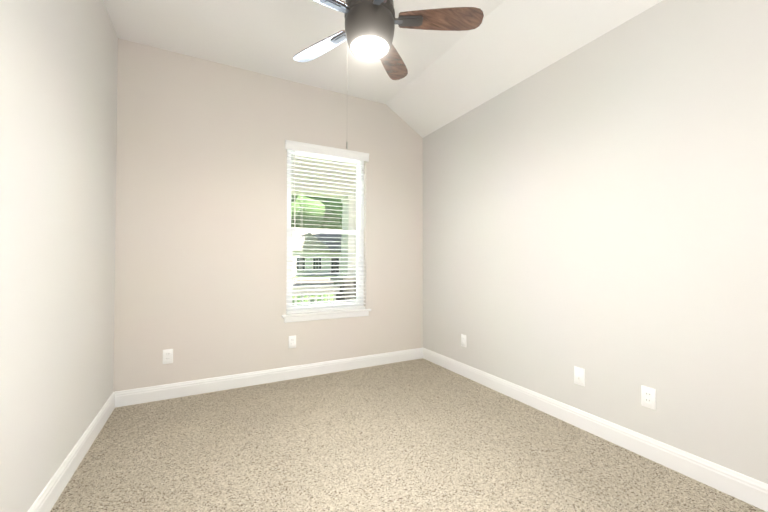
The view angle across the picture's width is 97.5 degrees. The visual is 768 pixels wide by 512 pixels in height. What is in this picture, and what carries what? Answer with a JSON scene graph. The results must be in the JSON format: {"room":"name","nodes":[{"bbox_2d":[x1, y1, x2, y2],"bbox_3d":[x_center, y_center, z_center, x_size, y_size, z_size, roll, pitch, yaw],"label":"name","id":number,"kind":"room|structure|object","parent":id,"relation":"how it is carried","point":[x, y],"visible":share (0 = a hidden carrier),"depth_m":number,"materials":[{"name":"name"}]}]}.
{"room":"empty bedroom","nodes":[
{"label":"empty bedroom","id":0,"kind":"room"},
{"bbox_2d":[0,0,117,511],"bbox_3d":[-1.325,-0.394,0.964,0.120,3.200,4.320,1,-1,-28],"label":"wall","id":1,"kind":"structure","parent":0,"point":[58,99],"depth_m":1.65,"materials":[{"name":"paint"}]},
{"bbox_2d":[28,391,115,511],"bbox_3d":[-1.260,1.143,0.961,0.016,0.126,4.060,1,-1,-28],"label":"baseboard","id":2,"kind":"structure","parent":1,"relation":"attached to","point":[50,494],"depth_m":1.87,"materials":[{"name":"white paint"}]},
{"bbox_2d":[113,38,422,391],"bbox_3d":[-0.897,-0.350,3.552,3.050,3.200,0.140,1,-1,-28],"label":"wall","id":3,"kind":"structure","parent":0,"point":[201,233],"depth_m":3.18,"materials":[{"name":"paint"}]},
{"bbox_2d":[163,349,172,363],"bbox_3d":[-1.882,0.874,2.933,0.076,0.124,0.015,1,-1,-28],"label":"electrical outlet","id":4,"kind":"object","parent":3,"relation":"attached to","point":[167,356],"visible":1,"depth_m":2.93,"materials":[{"name":"white plastic"}]},
{"bbox_2d":[116,348,423,406],"bbox_3d":[-0.857,1.185,3.459,3.000,0.126,0.016,1,-1,-28],"label":"baseboard","id":5,"kind":"structure","parent":3,"relation":"attached to","point":[194,387],"depth_m":3.24,"materials":[{"name":"white paint"}]},
{"bbox_2d":[288,335,295,347],"bbox_3d":[-0.934,0.875,3.432,0.076,0.124,0.015,1,-1,-28],"label":"electrical outlet","id":6,"kind":"object","parent":3,"relation":"attached to","point":[292,341],"visible":1,"depth_m":3.43,"materials":[{"name":"white plastic"}]},
{"bbox_2d":[282,150,370,322],"bbox_3d":[-0.617,-0.236,3.673,0.980,1.825,0.176,1,-1,-28],"label":"window","id":7,"kind":"structure","parent":3,"relation":"in","point":[310,316],"depth_m":3.69,"materials":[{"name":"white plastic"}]},
{"bbox_2d":[285,140,368,313],"bbox_3d":[-0.602,-0.289,3.645,0.934,1.763,0.096,1,-1,-28],"label":"window blinds","id":8,"kind":"object","parent":7,"relation":"attached to","point":[294,146],"visible":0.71,"depth_m":3.62,"materials":[{"name":"white plastic"}]},
{"bbox_2d":[103,0,504,103],"bbox_3d":[0.082,-1.906,1.720,3.050,0.150,4.060,1,-1,-28],"label":"ceiling","id":9,"kind":"structure","parent":0,"point":[273,38],"depth_m":2.78,"materials":[{"name":"paint"}]},
{"bbox_2d":[293,0,483,148],"bbox_3d":[-0.106,-1.229,2.002,1.288,1.195,1.300,1,-1,-28],"label":"ceiling fan","id":10,"kind":"object","parent":9,"relation":"hanging from","point":[367,33],"visible":1,"depth_m":2.00,"materials":[{"name":"brown metal"}]},
{"bbox_2d":[50,358,765,511],"bbox_3d":[0.077,1.278,1.675,3.290,0.120,4.320,1,-1,-28],"label":"floor","id":11,"kind":"structure","parent":0,"point":[420,435],"depth_m":2.05,"materials":[{"name":"carpet"}]},
{"bbox_2d":[386,0,662,137],"bbox_3d":[1.201,-1.667,2.306,0.520,0.310,4.060,1,-1,-28],"label":"ceiling","id":12,"kind":"structure","parent":0,"point":[505,45],"depth_m":2.73,"materials":[{"name":"paint"}]},
{"bbox_2d":[423,0,767,483],"bbox_3d":[1.479,-0.369,2.442,0.120,3.200,4.320,1,-1,-28],"label":"wall","id":13,"kind":"structure","parent":0,"point":[596,209],"depth_m":2.15,"materials":[{"name":"paint"}]},
{"bbox_2d":[461,334,465,346],"bbox_3d":[0.834,0.884,3.517,0.015,0.124,0.076,1,-1,-28],"label":"electrical outlet","id":14,"kind":"object","parent":13,"relation":"attached to","point":[463,340],"visible":1,"depth_m":3.51,"materials":[{"name":"white plastic"}]},
{"bbox_2d":[574,366,584,385],"bbox_3d":[1.402,0.866,2.422,0.016,0.124,0.076,1,-1,-28],"label":"electrical outlet","id":15,"kind":"object","parent":13,"relation":"attached to","point":[579,376],"visible":1,"depth_m":2.42,"materials":[{"name":"white plastic"}]},
{"bbox_2d":[424,348,767,511],"bbox_3d":[1.424,1.167,2.375,0.016,0.126,4.060,1,-1,-28],"label":"baseboard","id":16,"kind":"structure","parent":13,"relation":"attached to","point":[744,488],"depth_m":2.11,"materials":[{"name":"white paint"}]},
{"bbox_2d":[641,385,655,409],"bbox_3d":[1.609,0.860,2.047,0.015,0.124,0.076,1,-1,-28],"label":"electrical outlet","id":17,"kind":"object","parent":13,"relation":"attached to","point":[648,397],"visible":1,"depth_m":2.04,"materials":[{"name":"white plastic"}]},
{"label":"outside","id":18,"kind":"structure","parent":0,"visible":0},
{"bbox_2d":[292,275,337,298],"bbox_3d":[-24.784,3.037,68.086,160.000,0.300,136.399,1,-1,-28],"label":"lawn","id":19,"kind":"structure","parent":18,"point":[312,296],"depth_m":37.02,"materials":[{"name":"green plant"}]},
{"bbox_2d":[291,195,325,228],"bbox_3d":[-16.904,-6.274,57.337,15.865,17.956,15.981,1,-1,-28],"label":"tree","id":20,"kind":"object","parent":19,"relation":"on","point":[305,215],"depth_m":52.52,"materials":[{"name":"green plant"}]},
{"bbox_2d":[292,294,332,304],"bbox_3d":[-0.019,1.626,12.471,6.905,1.012,2.187,1,-1,-28],"label":"shrubs","id":21,"kind":"object","parent":19,"relation":"on","point":[331,295],"depth_m":10.77,"materials":[{"name":"green plant"}]},
{"bbox_2d":[292,279,333,285],"bbox_3d":[-3.735,2.189,28.151,160.000,0.050,11.300,1,-1,-28],"label":"sidewalk","id":22,"kind":"structure","parent":19,"relation":"on","point":[310,284],"depth_m":27.94,"materials":[{"name":"white concrete"}]},
{"bbox_2d":[291,227,341,276],"bbox_3d":[-10.742,-0.689,45.788,17.000,6.400,12.050,1,-1,-28],"label":"neighbouring house","id":23,"kind":"structure","parent":19,"relation":"on","point":[312,240],"depth_m":40.71,"materials":[{"name":"grey"}]},
{"bbox_2d":[305,196,342,216],"bbox_3d":[-0.842,-2.966,20.118,10.075,10.090,8.964,1,-1,-28],"label":"tree","id":24,"kind":"object","parent":19,"relation":"on","point":[334,209],"depth_m":16.39,"materials":[{"name":"green plant"}]},
{"bbox_2d":[321,206,341,229],"bbox_3d":[-6.601,-5.439,60.463,14.021,16.394,13.920,1,-1,-28],"label":"tree","id":25,"kind":"object","parent":19,"relation":"on","point":[337,221],"depth_m":54.71,"materials":[{"name":"green plant"}]},
{"bbox_3d":[-0.616,1.596,5.076,10.000,0.460,2.348,1,-1,-28],"label":"porch","id":26,"kind":"object","parent":19,"relation":"on","visible":0},
{"bbox_2d":[292,286,339,304],"bbox_3d":[-3.165,0.841,4.790,5.330,1.040,0.120,1,-1,-28],"label":"porch railing","id":27,"kind":"object","parent":26,"relation":"on","point":[319,287],"depth_m":5.82,"materials":[{"name":"white wood"}]},
{"bbox_2d":[330,196,356,301],"bbox_3d":[-0.560,0.389,6.170,0.660,2.910,0.660,1,-1,-28],"label":"porch column","id":28,"kind":"structure","parent":26,"relation":"on","point":[349,220],"depth_m":6.00,"materials":[{"name":"stone"}]},
{"bbox_2d":[291,154,356,198],"bbox_3d":[-0.650,-1.363,5.192,10.000,0.560,2.498,1,-1,-28],"label":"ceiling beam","id":29,"kind":"structure","parent":28,"relation":"on","point":[322,191],"depth_m":5.74,"materials":[{"name":"white"}]}
]}

